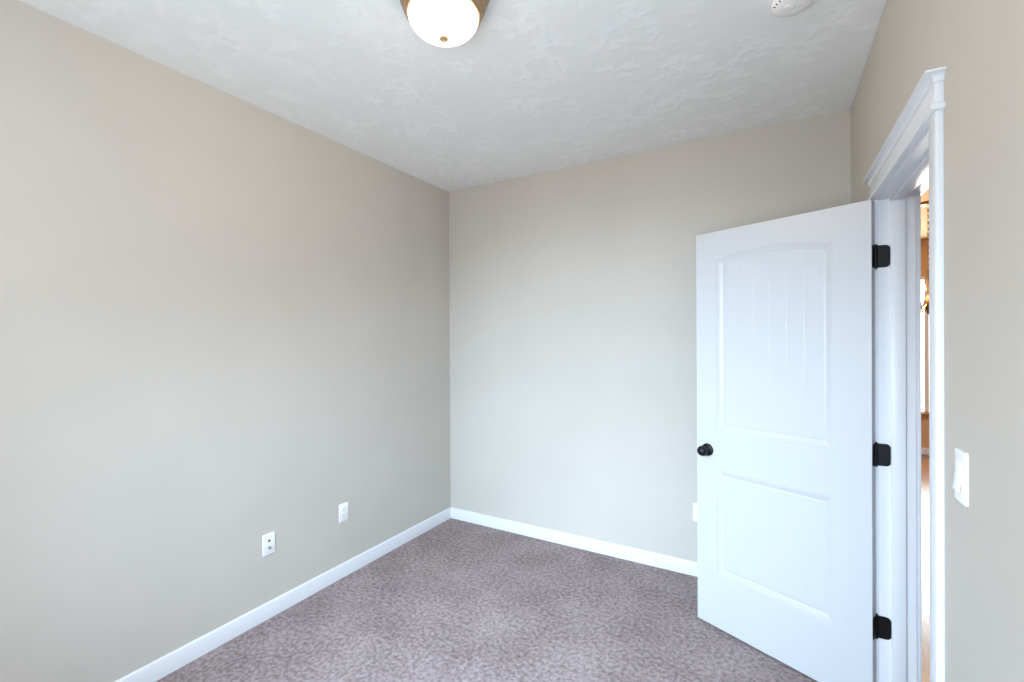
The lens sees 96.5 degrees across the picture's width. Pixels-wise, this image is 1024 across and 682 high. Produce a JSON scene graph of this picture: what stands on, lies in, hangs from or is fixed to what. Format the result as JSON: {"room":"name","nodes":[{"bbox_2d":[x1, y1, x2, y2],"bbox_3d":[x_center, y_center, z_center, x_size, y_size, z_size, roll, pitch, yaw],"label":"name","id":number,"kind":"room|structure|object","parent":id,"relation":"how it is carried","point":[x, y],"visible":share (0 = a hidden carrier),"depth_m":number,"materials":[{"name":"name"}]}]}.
{"room":"empty bedroom","nodes":[
{"label":"empty bedroom","id":0,"kind":"room"},
{"bbox_2d":[0,0,450,681],"bbox_3d":[-1.478,0.128,2.322,0.120,2.740,3.840,0,0,30],"label":"wall","id":1,"kind":"structure","parent":0,"point":[224,332],"depth_m":2.12,"materials":[{"name":"beige paint"}]},
{"bbox_2d":[262,531,274,556],"bbox_3d":[-1.310,1.098,2.469,0.017,0.115,0.070,0,0,30],"label":"outlet","id":2,"kind":"object","parent":1,"relation":"attached to","point":[268,543],"visible":1,"depth_m":2.47,"materials":[{"name":"white plastic"}]},
{"bbox_2d":[115,507,450,681],"bbox_3d":[-1.413,1.454,2.294,0.013,0.086,3.600,0,0,30],"label":"baseboard","id":3,"kind":"structure","parent":1,"relation":"attached to","point":[166,665],"depth_m":2.45,"materials":[{"name":"white wood"}]},
{"bbox_2d":[339,502,347,522],"bbox_3d":[-1.067,1.088,2.900,0.007,0.115,0.070,0,0,30],"label":"electrical outlet","id":4,"kind":"object","parent":1,"relation":"attached to","point":[343,512],"visible":1,"depth_m":2.90,"materials":[{"name":"white plastic"}]},
{"bbox_2d":[19,0,928,239],"bbox_3d":[2.286,-1.325,2.795,6.173,0.120,8.440,0,0,30],"label":"ceiling","id":5,"kind":"structure","parent":0,"point":[510,89],"depth_m":2.10,"materials":[{"name":"paint"}]},
{"bbox_2d":[400,0,489,46],"bbox_3d":[-0.241,-1.149,1.611,0.340,0.195,0.340,0,0,30],"label":"lamp","id":6,"kind":"object","parent":5,"relation":"attached to","point":[446,23],"visible":1,"depth_m":1.56,"materials":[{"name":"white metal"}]},
{"bbox_2d":[771,0,813,16],"bbox_3d":[1.020,-1.229,1.655,0.140,0.049,0.140,0,0,30],"label":"smoke detector","id":7,"kind":"object","parent":5,"relation":"attached to","point":[784,8],"visible":0.98,"depth_m":1.66,"materials":[{"name":"white plastic"}]},
{"bbox_2d":[921,201,928,314],"bbox_3d":[3.854,-0.758,4.237,0.737,1.040,0.709,0,0,30],"label":"chandelier","id":8,"kind":"object","parent":5,"relation":"hanging from","point":[923,286],"visible":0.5,"depth_m":4.21,"materials":[{"name":"brown metal"}]},
{"bbox_2d":[156,518,817,681],"bbox_3d":[-0.285,1.543,1.643,2.857,0.100,3.840,0,0,30],"label":"floor","id":9,"kind":"structure","parent":0,"point":[452,600],"depth_m":2.38,"materials":[{"name":"grey carpet"}]},
{"bbox_2d":[449,109,850,561],"bbox_3d":[0.740,0.112,3.189,2.853,2.740,0.120,0,0,30],"label":"wall","id":10,"kind":"structure","parent":0,"point":[573,347],"depth_m":3.19,"materials":[{"name":"beige paint"}]},
{"bbox_2d":[451,507,697,576],"bbox_3d":[0.676,1.440,3.157,2.707,0.086,0.013,0,0,30],"label":"baseboard","id":11,"kind":"structure","parent":10,"relation":"attached to","point":[658,560],"depth_m":3.25,"materials":[{"name":"white wood"}]},
{"bbox_2d":[693,503,696,521],"bbox_3d":[1.175,1.081,2.871,0.070,0.115,0.007,0,0,30],"label":"electrical outlet","id":12,"kind":"object","parent":10,"relation":"attached to","point":[694,511],"visible":0.21,"depth_m":2.88,"materials":[{"name":"white plastic"}]},
{"bbox_2d":[921,239,928,447],"bbox_3d":[4.374,0.081,6.402,6.173,2.740,0.120,0,0,30],"label":"wall","id":13,"kind":"structure","parent":0,"point":[924,420],"depth_m":5.82,"materials":[{"name":"beige paint"}]},
{"bbox_2d":[921,276,928,416],"bbox_3d":[5.296,0.068,5.832,1.940,1.780,0.155,0,0,30],"label":"window","id":14,"kind":"structure","parent":13,"relation":"in","point":[925,365],"depth_m":5.84,"materials":[{"name":"white"}]},
{"bbox_2d":[921,448,928,454],"bbox_3d":[5.649,1.404,5.598,3.170,0.086,0.013,0,0,30],"label":"baseboard","id":15,"kind":"structure","parent":13,"relation":"attached to","point":[924,451],"depth_m":5.81,"materials":[{"name":"white"}]},
{"bbox_2d":[921,454,929,681],"bbox_3d":[3.538,1.521,2.090,3.316,0.100,8.440,0,0,30],"label":"floor","id":16,"kind":"structure","parent":0,"point":[925,540],"depth_m":2.97,"materials":[{"name":"brown wood"}]},
{"bbox_2d":[851,0,1023,681],"bbox_3d":[0.965,0.119,0.842,0.116,2.740,3.720,0,0,30],"label":"wall","id":17,"kind":"structure","parent":0,"point":[976,47],"depth_m":0.93,"materials":[{"name":"beige paint"}]},
{"bbox_2d":[875,130,928,681],"bbox_3d":[1.323,0.453,1.475,0.130,2.065,0.804,0,0,30],"label":"door frame","id":18,"kind":"structure","parent":17,"relation":"in","point":[895,265],"depth_m":1.79,"materials":[{"name":"white wood"}]},
{"bbox_2d":[696,200,875,681],"bbox_3d":[1.222,0.456,2.133,0.177,2.032,0.765,0,0,-36],"label":"door","id":19,"kind":"structure","parent":18,"relation":"attached to","point":[786,443],"depth_m":2.06,"materials":[{"name":"white wood"}]},
{"bbox_2d":[862,66,946,681],"bbox_3d":[1.262,0.412,1.510,0.039,2.146,0.936,0,0,30],"label":"door frame","id":20,"kind":"structure","parent":17,"relation":"attached to","point":[922,114],"depth_m":1.14,"materials":[{"name":"white wood"}]},
{"bbox_2d":[916,183,928,681],"bbox_3d":[1.396,0.412,1.433,0.039,2.146,0.936,0,0,30],"label":"door frame","id":21,"kind":"structure","parent":17,"relation":"attached to","point":[918,428],"depth_m":1.77,"materials":[{"name":"white wood"}]},
{"bbox_2d":[952,448,968,506],"bbox_3d":[0.987,0.299,1.009,0.014,0.115,0.070,0,0,30],"label":"switch plate","id":22,"kind":"object","parent":17,"relation":"attached to","point":[960,486],"visible":1,"depth_m":0.99,"materials":[{"name":"white plastic"}]}
]}

